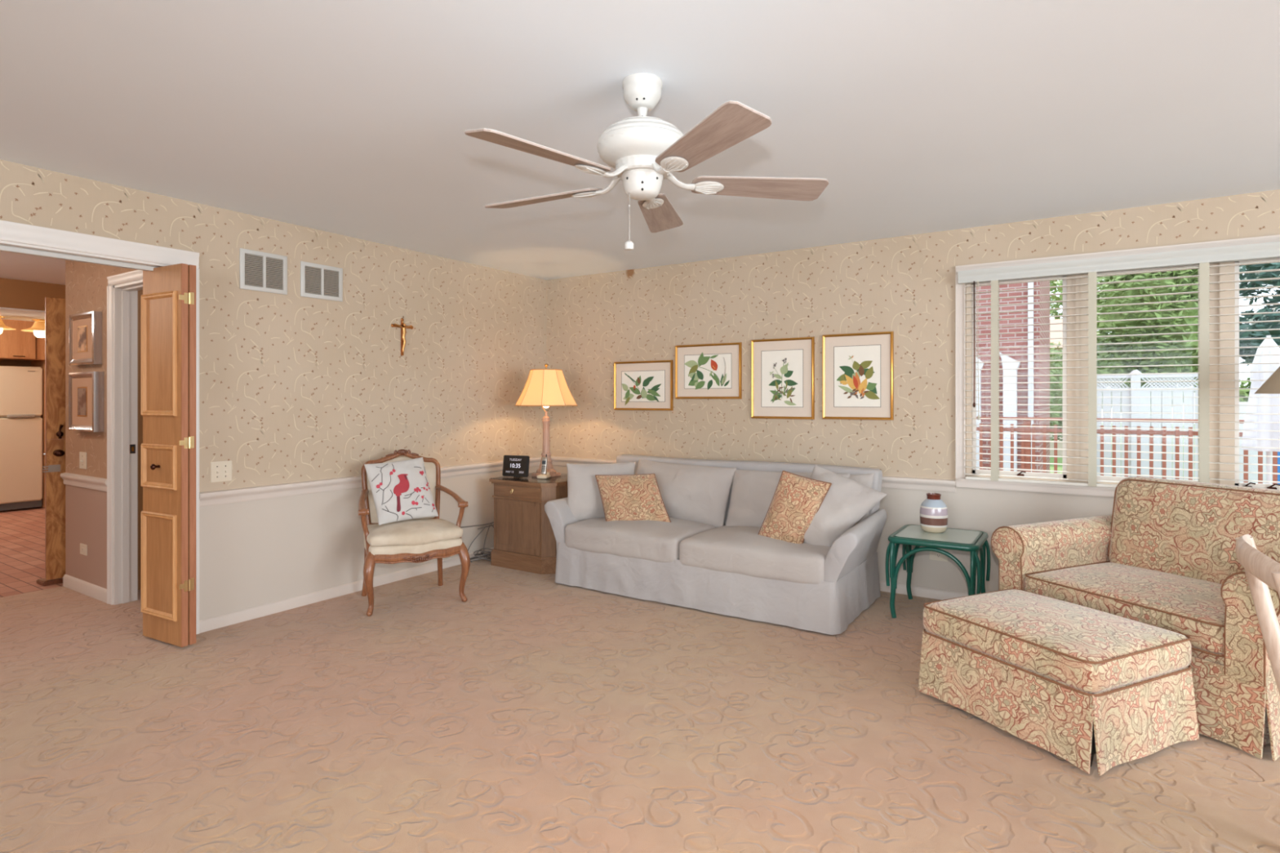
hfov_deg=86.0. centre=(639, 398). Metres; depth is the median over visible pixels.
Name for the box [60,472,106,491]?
trim
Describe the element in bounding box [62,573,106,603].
baseboard
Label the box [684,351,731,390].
print
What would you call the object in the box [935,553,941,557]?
socket
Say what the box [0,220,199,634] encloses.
trim opening
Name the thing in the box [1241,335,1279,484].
patio umbrella
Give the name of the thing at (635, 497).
floral pillow
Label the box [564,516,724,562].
seat cushion
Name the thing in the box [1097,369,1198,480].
vinyl fence
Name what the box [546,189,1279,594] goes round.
wall
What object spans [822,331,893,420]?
framed picture
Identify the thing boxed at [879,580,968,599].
baseboard
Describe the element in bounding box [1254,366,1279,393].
floor lamp
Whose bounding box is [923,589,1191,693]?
seat cushion
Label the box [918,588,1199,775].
ottoman
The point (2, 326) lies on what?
ceiling lamp
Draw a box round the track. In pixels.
[0,244,157,271]
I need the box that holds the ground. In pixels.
[1049,422,1183,479]
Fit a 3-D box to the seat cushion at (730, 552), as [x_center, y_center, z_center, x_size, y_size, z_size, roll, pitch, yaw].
[0.839,0.967,4.430,0.956,0.218,0.760,0,0,33]
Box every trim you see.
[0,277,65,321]
[36,577,62,586]
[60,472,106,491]
[199,456,541,506]
[551,456,955,493]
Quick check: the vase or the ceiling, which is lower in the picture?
the vase
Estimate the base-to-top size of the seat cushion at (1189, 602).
0.161 m
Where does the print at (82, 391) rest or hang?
attached to the framed picture at (86, 389)
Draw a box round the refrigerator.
[0,365,42,511]
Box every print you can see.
[77,324,87,352]
[77,386,87,416]
[621,369,665,404]
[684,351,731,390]
[761,349,803,407]
[833,344,880,407]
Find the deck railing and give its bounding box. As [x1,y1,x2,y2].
[976,416,1277,484]
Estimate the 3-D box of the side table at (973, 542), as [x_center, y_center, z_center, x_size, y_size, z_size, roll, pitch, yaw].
[1.846,1.081,4.240,0.527,0.496,0.547,0,0,33]
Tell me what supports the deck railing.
on the deck
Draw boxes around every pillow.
[364,457,438,524]
[566,462,635,520]
[595,473,671,522]
[757,470,831,543]
[804,464,887,546]
[848,473,874,526]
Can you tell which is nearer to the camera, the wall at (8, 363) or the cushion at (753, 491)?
the cushion at (753, 491)
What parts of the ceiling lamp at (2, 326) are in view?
lamp shade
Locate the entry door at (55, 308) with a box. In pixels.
[42,297,65,580]
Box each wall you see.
[0,159,546,620]
[0,360,31,366]
[65,259,137,589]
[137,289,142,590]
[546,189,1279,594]
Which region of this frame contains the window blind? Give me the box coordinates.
[957,241,1279,488]
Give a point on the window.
(961, 290)
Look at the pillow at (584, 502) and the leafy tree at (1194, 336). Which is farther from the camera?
the leafy tree at (1194, 336)
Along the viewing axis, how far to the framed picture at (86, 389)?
4.55 m
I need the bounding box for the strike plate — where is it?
[129,444,135,453]
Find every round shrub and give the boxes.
[1049,341,1062,441]
[1239,377,1251,401]
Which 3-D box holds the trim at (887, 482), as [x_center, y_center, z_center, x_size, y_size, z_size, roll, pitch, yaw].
[0.589,0.572,5.439,3.514,0.082,0.030,0,0,33]
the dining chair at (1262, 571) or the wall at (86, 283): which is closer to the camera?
the dining chair at (1262, 571)
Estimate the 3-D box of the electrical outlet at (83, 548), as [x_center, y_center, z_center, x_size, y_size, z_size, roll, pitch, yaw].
[-3.810,1.030,4.694,0.115,0.075,0.008,0,0,33]
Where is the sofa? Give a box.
[544,453,887,635]
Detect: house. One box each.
[976,279,1049,472]
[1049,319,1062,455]
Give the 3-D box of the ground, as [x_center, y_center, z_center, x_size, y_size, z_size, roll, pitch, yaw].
[25.557,1.928,28.772,80.000,0.200,53.700,0,0,33]
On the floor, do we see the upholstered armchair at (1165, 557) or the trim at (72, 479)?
the upholstered armchair at (1165, 557)
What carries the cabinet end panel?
on the floor
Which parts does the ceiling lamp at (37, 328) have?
lamp shade, bulb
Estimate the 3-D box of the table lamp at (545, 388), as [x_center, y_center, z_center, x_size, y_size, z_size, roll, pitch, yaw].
[-0.773,0.170,5.649,0.484,0.924,0.484,0,0,23]
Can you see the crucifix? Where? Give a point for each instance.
(402, 326)
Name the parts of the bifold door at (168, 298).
knob, moulding, moulding, moulding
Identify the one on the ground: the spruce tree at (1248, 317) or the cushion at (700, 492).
the spruce tree at (1248, 317)
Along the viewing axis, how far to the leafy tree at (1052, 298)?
27.75 m
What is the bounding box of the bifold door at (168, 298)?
[141,263,195,647]
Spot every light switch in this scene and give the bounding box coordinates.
[79,451,86,469]
[210,460,231,482]
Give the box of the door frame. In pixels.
[106,270,142,604]
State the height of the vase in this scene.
0.237 m
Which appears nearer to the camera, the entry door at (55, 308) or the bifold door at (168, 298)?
the bifold door at (168, 298)
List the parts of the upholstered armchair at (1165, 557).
arm, seat, arm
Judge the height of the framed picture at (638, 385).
0.418 m
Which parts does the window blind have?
tilt cord, lift cord, rail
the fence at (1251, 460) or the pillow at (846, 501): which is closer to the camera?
the pillow at (846, 501)
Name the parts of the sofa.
arm, backrest, arm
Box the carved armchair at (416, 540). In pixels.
[357,448,470,616]
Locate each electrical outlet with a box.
[80,542,87,555]
[929,551,947,561]
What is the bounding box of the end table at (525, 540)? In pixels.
[488,471,567,574]
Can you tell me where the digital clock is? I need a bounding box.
[502,455,529,477]
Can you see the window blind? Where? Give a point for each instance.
(1202, 257)
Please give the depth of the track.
3.46 m
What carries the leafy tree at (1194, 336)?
on the ground
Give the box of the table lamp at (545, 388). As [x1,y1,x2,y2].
[514,363,577,476]
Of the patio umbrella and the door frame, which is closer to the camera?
the door frame
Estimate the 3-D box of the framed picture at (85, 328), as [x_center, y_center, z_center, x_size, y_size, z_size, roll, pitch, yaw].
[-3.743,-0.404,4.624,0.418,0.347,0.049,0,0,33]
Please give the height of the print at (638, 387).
0.296 m
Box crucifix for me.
[391,318,413,355]
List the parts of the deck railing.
post, rail, rail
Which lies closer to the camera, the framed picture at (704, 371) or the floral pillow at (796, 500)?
the floral pillow at (796, 500)
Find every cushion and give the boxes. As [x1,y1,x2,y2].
[363,518,462,546]
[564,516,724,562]
[635,459,736,528]
[679,524,831,584]
[725,469,849,527]
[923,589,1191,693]
[1024,562,1225,654]
[1109,476,1279,584]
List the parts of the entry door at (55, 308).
knob, latch lever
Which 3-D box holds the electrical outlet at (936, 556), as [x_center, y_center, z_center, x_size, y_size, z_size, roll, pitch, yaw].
[1.980,1.037,4.549,0.112,0.070,0.008,0,0,33]
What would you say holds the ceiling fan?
hanging from the ceiling
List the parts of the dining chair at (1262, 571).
rail, leg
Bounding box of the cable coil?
[460,522,493,562]
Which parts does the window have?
sash, crank handle, frame, sash, crank handle, sash, crank handle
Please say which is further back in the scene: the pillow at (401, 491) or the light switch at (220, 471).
the pillow at (401, 491)
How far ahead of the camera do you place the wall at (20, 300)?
6.48 m
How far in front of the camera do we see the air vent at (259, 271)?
4.19 m
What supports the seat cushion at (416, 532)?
on the carved armchair at (416, 540)
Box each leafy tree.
[1049,277,1111,342]
[1097,266,1198,415]
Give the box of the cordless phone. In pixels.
[537,454,550,479]
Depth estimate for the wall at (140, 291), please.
4.78 m
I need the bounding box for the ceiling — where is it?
[0,0,1279,284]
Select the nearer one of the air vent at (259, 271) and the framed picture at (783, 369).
the air vent at (259, 271)
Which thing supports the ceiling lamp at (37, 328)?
attached to the wall at (20, 300)
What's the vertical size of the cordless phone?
0.190 m
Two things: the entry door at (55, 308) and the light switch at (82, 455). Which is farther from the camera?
the entry door at (55, 308)
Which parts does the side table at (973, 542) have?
leg, leg, glass, table frame, leg, leg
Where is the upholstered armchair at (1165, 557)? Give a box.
[991,476,1279,761]
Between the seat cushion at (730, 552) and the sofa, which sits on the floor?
the sofa
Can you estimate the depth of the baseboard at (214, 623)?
4.47 m
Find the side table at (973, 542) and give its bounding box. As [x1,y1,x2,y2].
[885,524,990,617]
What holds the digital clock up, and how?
on the end table at (525, 540)
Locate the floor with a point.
(532, 713)
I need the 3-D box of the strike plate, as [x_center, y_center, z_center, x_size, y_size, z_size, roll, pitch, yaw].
[-3.331,0.328,4.503,0.003,0.060,0.032,0,0,33]
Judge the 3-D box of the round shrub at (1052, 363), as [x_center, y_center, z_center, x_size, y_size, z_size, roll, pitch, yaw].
[9.951,-0.128,16.249,1.710,2.468,1.184,0,0,-3]
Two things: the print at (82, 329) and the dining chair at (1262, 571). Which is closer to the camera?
the dining chair at (1262, 571)
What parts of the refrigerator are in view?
handle, door, door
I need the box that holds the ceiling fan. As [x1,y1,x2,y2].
[464,72,828,250]
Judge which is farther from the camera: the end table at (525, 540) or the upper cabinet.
the upper cabinet
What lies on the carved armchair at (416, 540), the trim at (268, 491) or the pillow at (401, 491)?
the pillow at (401, 491)
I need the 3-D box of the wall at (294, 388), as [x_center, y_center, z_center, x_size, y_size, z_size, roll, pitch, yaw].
[-3.784,0.108,2.036,0.121,2.440,10.500,0,0,33]
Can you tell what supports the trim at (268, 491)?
attached to the wall at (294, 388)
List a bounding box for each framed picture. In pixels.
[68,371,103,431]
[69,311,102,365]
[613,360,672,410]
[675,342,742,399]
[751,337,814,419]
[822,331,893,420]
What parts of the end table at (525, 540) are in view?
door, drawer, glass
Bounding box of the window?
[955,234,1279,497]
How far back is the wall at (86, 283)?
4.67 m
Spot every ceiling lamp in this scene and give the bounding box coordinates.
[0,315,16,333]
[21,319,44,337]
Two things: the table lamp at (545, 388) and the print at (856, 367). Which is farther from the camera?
the table lamp at (545, 388)
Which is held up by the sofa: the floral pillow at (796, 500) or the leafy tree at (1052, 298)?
the floral pillow at (796, 500)
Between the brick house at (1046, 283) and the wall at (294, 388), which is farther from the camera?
the brick house at (1046, 283)
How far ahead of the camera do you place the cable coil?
5.61 m
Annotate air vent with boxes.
[239,248,287,294]
[300,261,342,302]
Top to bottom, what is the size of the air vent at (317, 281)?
0.225 m
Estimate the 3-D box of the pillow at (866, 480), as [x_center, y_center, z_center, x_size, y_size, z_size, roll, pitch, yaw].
[1.364,0.683,4.478,0.300,0.410,0.155,0,0,33]
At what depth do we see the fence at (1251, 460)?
11.02 m
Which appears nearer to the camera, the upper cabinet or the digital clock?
the digital clock
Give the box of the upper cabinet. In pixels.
[0,319,35,360]
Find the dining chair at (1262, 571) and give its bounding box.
[1235,533,1279,695]
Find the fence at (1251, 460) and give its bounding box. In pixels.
[1239,401,1279,484]
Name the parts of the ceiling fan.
blade, blade, pull chain, blade, blade, blade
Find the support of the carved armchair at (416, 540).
on the floor
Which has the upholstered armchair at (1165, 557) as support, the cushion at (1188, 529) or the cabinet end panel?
the cushion at (1188, 529)
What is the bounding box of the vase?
[920,493,947,533]
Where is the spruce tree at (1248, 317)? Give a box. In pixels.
[1239,260,1279,366]
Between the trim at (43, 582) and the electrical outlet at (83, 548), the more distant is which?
the trim at (43, 582)
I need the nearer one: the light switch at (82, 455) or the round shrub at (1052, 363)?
the light switch at (82, 455)
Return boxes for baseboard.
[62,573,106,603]
[199,546,493,633]
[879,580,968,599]
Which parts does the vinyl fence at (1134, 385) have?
rail, panel, post, rail, panel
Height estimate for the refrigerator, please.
1.695 m
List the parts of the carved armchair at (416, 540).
armrest, leg, leg, frame, backrest, seat rail, seat, leg, armrest, leg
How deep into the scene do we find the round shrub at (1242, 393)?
13.89 m
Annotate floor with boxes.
[0,506,1279,852]
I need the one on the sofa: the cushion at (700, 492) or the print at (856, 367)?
the cushion at (700, 492)
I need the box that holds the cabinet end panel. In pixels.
[26,336,44,507]
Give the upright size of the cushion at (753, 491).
0.430 m

